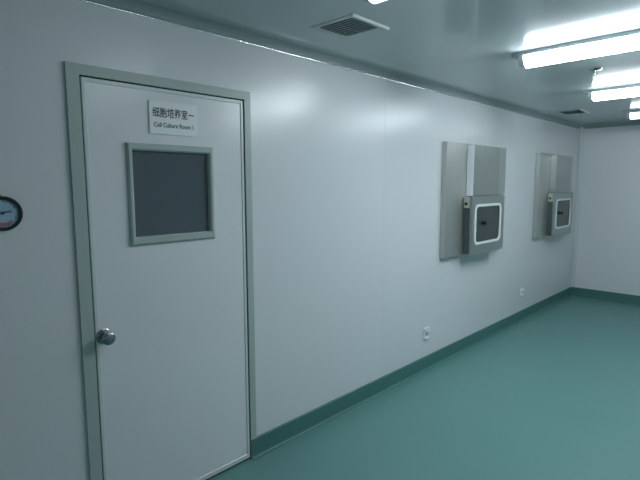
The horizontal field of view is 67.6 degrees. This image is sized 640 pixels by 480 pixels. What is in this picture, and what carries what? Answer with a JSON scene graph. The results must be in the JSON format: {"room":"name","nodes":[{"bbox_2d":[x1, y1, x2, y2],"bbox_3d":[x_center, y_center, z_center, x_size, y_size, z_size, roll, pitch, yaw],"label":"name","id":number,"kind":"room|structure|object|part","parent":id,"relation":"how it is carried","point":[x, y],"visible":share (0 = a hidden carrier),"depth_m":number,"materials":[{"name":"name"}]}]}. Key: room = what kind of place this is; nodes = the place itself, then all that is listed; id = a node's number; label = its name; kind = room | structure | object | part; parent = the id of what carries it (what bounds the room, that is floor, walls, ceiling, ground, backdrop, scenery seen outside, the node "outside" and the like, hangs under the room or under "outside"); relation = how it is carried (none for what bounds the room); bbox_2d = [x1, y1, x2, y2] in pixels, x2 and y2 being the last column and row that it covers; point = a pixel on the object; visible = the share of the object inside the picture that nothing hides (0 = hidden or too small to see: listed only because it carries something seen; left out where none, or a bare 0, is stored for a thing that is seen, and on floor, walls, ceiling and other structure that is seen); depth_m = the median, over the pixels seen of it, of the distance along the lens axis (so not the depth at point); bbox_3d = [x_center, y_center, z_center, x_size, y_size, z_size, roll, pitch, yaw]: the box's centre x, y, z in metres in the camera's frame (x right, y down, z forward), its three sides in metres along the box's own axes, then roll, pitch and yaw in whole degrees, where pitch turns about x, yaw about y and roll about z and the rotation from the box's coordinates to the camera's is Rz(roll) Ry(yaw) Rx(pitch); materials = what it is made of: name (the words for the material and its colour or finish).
{"room":"laboratory","nodes":[
{"label":"laboratory","id":0,"kind":"room"},
{"bbox_2d":[0,0,578,479],"bbox_3d":[0.460,-0.022,3.639,0.100,2.400,9.230,6,9,44],"label":"wall","id":1,"kind":"structure","parent":0,"point":[349,272],"depth_m":2.93,"materials":[{"name":"paint"}]},
{"bbox_2d":[0,195,22,230],"bbox_3d":[-1.204,-0.105,1.815,0.022,0.143,0.132,6,9,44],"label":"gauge","id":2,"kind":"object","parent":1,"relation":"attached to","point":[11,212],"visible":1,"depth_m":1.83,"materials":[{"name":"black plastic"}]},
{"bbox_2d":[64,61,256,479],"bbox_3d":[-0.718,0.278,2.397,0.176,2.096,0.932,6,9,44],"label":"door","id":3,"kind":"structure","parent":1,"relation":"in","point":[163,224],"depth_m":2.32,"materials":[{"name":"metal"}]},
{"bbox_3d":[-0.941,0.431,2.111,0.069,0.068,0.068,6,9,44],"label":"knob","id":4,"kind":"part","parent":3,"relation":"part of","materials":[{"name":"silver metal"}]},
{"bbox_2d":[148,100,197,136],"bbox_3d":[-0.700,-0.579,2.290,0.007,0.151,0.250,6,9,44],"label":"door sign","id":5,"kind":"object","parent":3,"relation":"attached to","point":[167,118],"visible":1,"depth_m":2.28,"materials":[{"name":"white plastic"}]},
{"bbox_2d":[76,0,582,129],"bbox_3d":[0.509,-1.182,3.453,0.045,0.054,9.030,6,9,44],"label":"trim","id":6,"kind":"structure","parent":1,"relation":"attached to","point":[139,8],"depth_m":2.73,"materials":[{"name":"silver metal"}]},
{"bbox_2d":[251,287,571,459],"bbox_3d":[1.629,0.981,4.869,0.034,0.116,5.818,6,9,44],"label":"baseboard","id":7,"kind":"structure","parent":1,"relation":"attached to","point":[289,431],"depth_m":3.67,"materials":[{"name":"green plastic"}]},
{"bbox_2d":[423,326,429,339],"bbox_3d":[0.925,0.804,4.125,0.024,0.100,0.086,6,9,44],"label":"wall socket","id":8,"kind":"object","parent":1,"relation":"attached to","point":[426,331],"visible":1,"depth_m":4.12,"materials":[{"name":"white plastic"}]},
{"bbox_2d":[439,141,505,258],"bbox_3d":[1.517,-0.383,4.503,0.162,1.005,1.195,6,9,44],"label":"box","id":9,"kind":"object","parent":1,"relation":"attached to","point":[473,176],"visible":1,"depth_m":4.32,"materials":[{"name":"metal"}]},
{"bbox_3d":[1.589,-0.153,4.539,0.022,0.532,0.677,6,9,44],"label":"box door","id":10,"kind":"part","parent":9,"relation":"part of","materials":[{"name":"metal"}]},
{"bbox_2d":[520,287,524,295],"bbox_3d":[2.381,0.607,5.612,0.024,0.100,0.086,6,9,44],"label":"wall socket","id":11,"kind":"object","parent":1,"relation":"attached to","point":[522,288],"visible":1,"depth_m":5.59,"materials":[{"name":"white plastic"}]},
{"bbox_2d":[532,153,572,238],"bbox_3d":[2.999,-0.563,6.018,0.162,1.005,1.195,6,9,44],"label":"box","id":12,"kind":"object","parent":1,"relation":"attached to","point":[553,196],"visible":1,"depth_m":5.83,"materials":[{"name":"metal"}]},
{"bbox_3d":[3.071,-0.333,6.054,0.022,0.532,0.677,6,9,44],"label":"box door","id":13,"kind":"part","parent":12,"relation":"part of","materials":[{"name":"metal"}]},
{"bbox_2d":[570,127,584,286],"bbox_3d":[3.642,-0.454,6.776,0.055,2.284,0.055,6,9,44],"label":"trim","id":14,"kind":"structure","parent":1,"relation":"attached to","point":[581,131],"depth_m":6.78,"materials":[{"name":"white metal"}]},
{"bbox_2d":[140,0,639,124],"bbox_3d":[2.036,-1.090,1.972,4.500,0.100,9.230,6,9,44],"label":"ceiling","id":15,"kind":"structure","parent":0,"point":[467,46],"depth_m":2.62,"materials":[{"name":"white paint"}]},
{"bbox_2d":[311,13,389,38],"bbox_3d":[0.153,-1.084,2.452,0.290,0.014,0.290,6,9,44],"label":"ceiling vent","id":16,"kind":"object","parent":15,"relation":"in","point":[352,25],"visible":1,"depth_m":2.44,"materials":[{"name":"white metal"}]},
{"bbox_2d":[363,0,384,3],"bbox_3d":[0.628,-0.933,1.479,1.320,0.090,0.120,6,9,44],"label":"ceiling lamp","id":17,"kind":"object","parent":15,"relation":"attached to","point":[365,1],"visible":1,"depth_m":1.88,"materials":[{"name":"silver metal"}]},
{"bbox_2d":[556,109,590,114],"bbox_3d":[2.841,-1.431,5.376,0.276,0.014,0.377,6,9,44],"label":"ceiling vent","id":18,"kind":"object","parent":15,"relation":"in","point":[576,111],"visible":1,"depth_m":5.36,"materials":[{"name":"white metal"}]},
{"bbox_2d":[511,29,639,67],"bbox_3d":[1.694,-1.060,2.541,1.320,0.090,0.120,6,9,44],"label":"ceiling lamp","id":19,"kind":"object","parent":15,"relation":"attached to","point":[626,41],"visible":1,"depth_m":2.69,"materials":[{"name":"white plastic"}]},
{"bbox_2d":[589,68,601,80],"bbox_3d":[1.934,-1.162,3.361,0.080,0.078,0.080,6,9,44],"label":"sprinkler","id":20,"kind":"object","parent":15,"relation":"attached to","point":[595,70],"visible":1,"depth_m":3.35,"materials":[{"name":"silver metal"}]},
{"bbox_2d":[583,84,639,100],"bbox_3d":[2.787,-1.201,3.730,1.320,0.090,0.120,6,9,44],"label":"ceiling lamp","id":21,"kind":"object","parent":15,"relation":"attached to","point":[633,90],"visible":1,"depth_m":3.99,"materials":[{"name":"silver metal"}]},
{"bbox_2d":[622,110,639,118],"bbox_3d":[3.879,-1.342,4.919,1.320,0.090,0.120,6,9,44],"label":"ceiling lamp","id":22,"kind":"object","parent":15,"relation":"attached to","point":[633,114],"visible":1,"depth_m":5.27,"materials":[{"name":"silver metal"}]},
{"bbox_2d":[208,295,639,479],"bbox_3d":[2.042,1.393,2.261,4.500,0.100,9.230,6,9,44],"label":"floor","id":23,"kind":"structure","parent":0,"point":[554,394],"depth_m":3.27,"materials":[{"name":"green plastic"}]},
{"bbox_2d":[575,125,639,295],"bbox_3d":[5.219,-0.235,5.369,4.500,2.400,0.100,6,9,44],"label":"wall","id":24,"kind":"structure","parent":0,"point":[608,248],"depth_m":6.51,"materials":[{"name":"paint"}]},
{"bbox_2d":[571,287,639,304],"bbox_3d":[5.175,0.905,5.453,4.300,0.116,0.034,6,9,44],"label":"baseboard","id":25,"kind":"structure","parent":24,"relation":"attached to","point":[590,293],"depth_m":6.62,"materials":[{"name":"green plastic"}]},
{"bbox_2d":[581,121,639,128],"bbox_3d":[5.165,-1.398,5.181,4.300,0.045,0.045,6,9,44],"label":"trim","id":26,"kind":"structure","parent":24,"relation":"attached to","point":[633,122],"depth_m":6.40,"materials":[{"name":"silver metal"}]}
]}

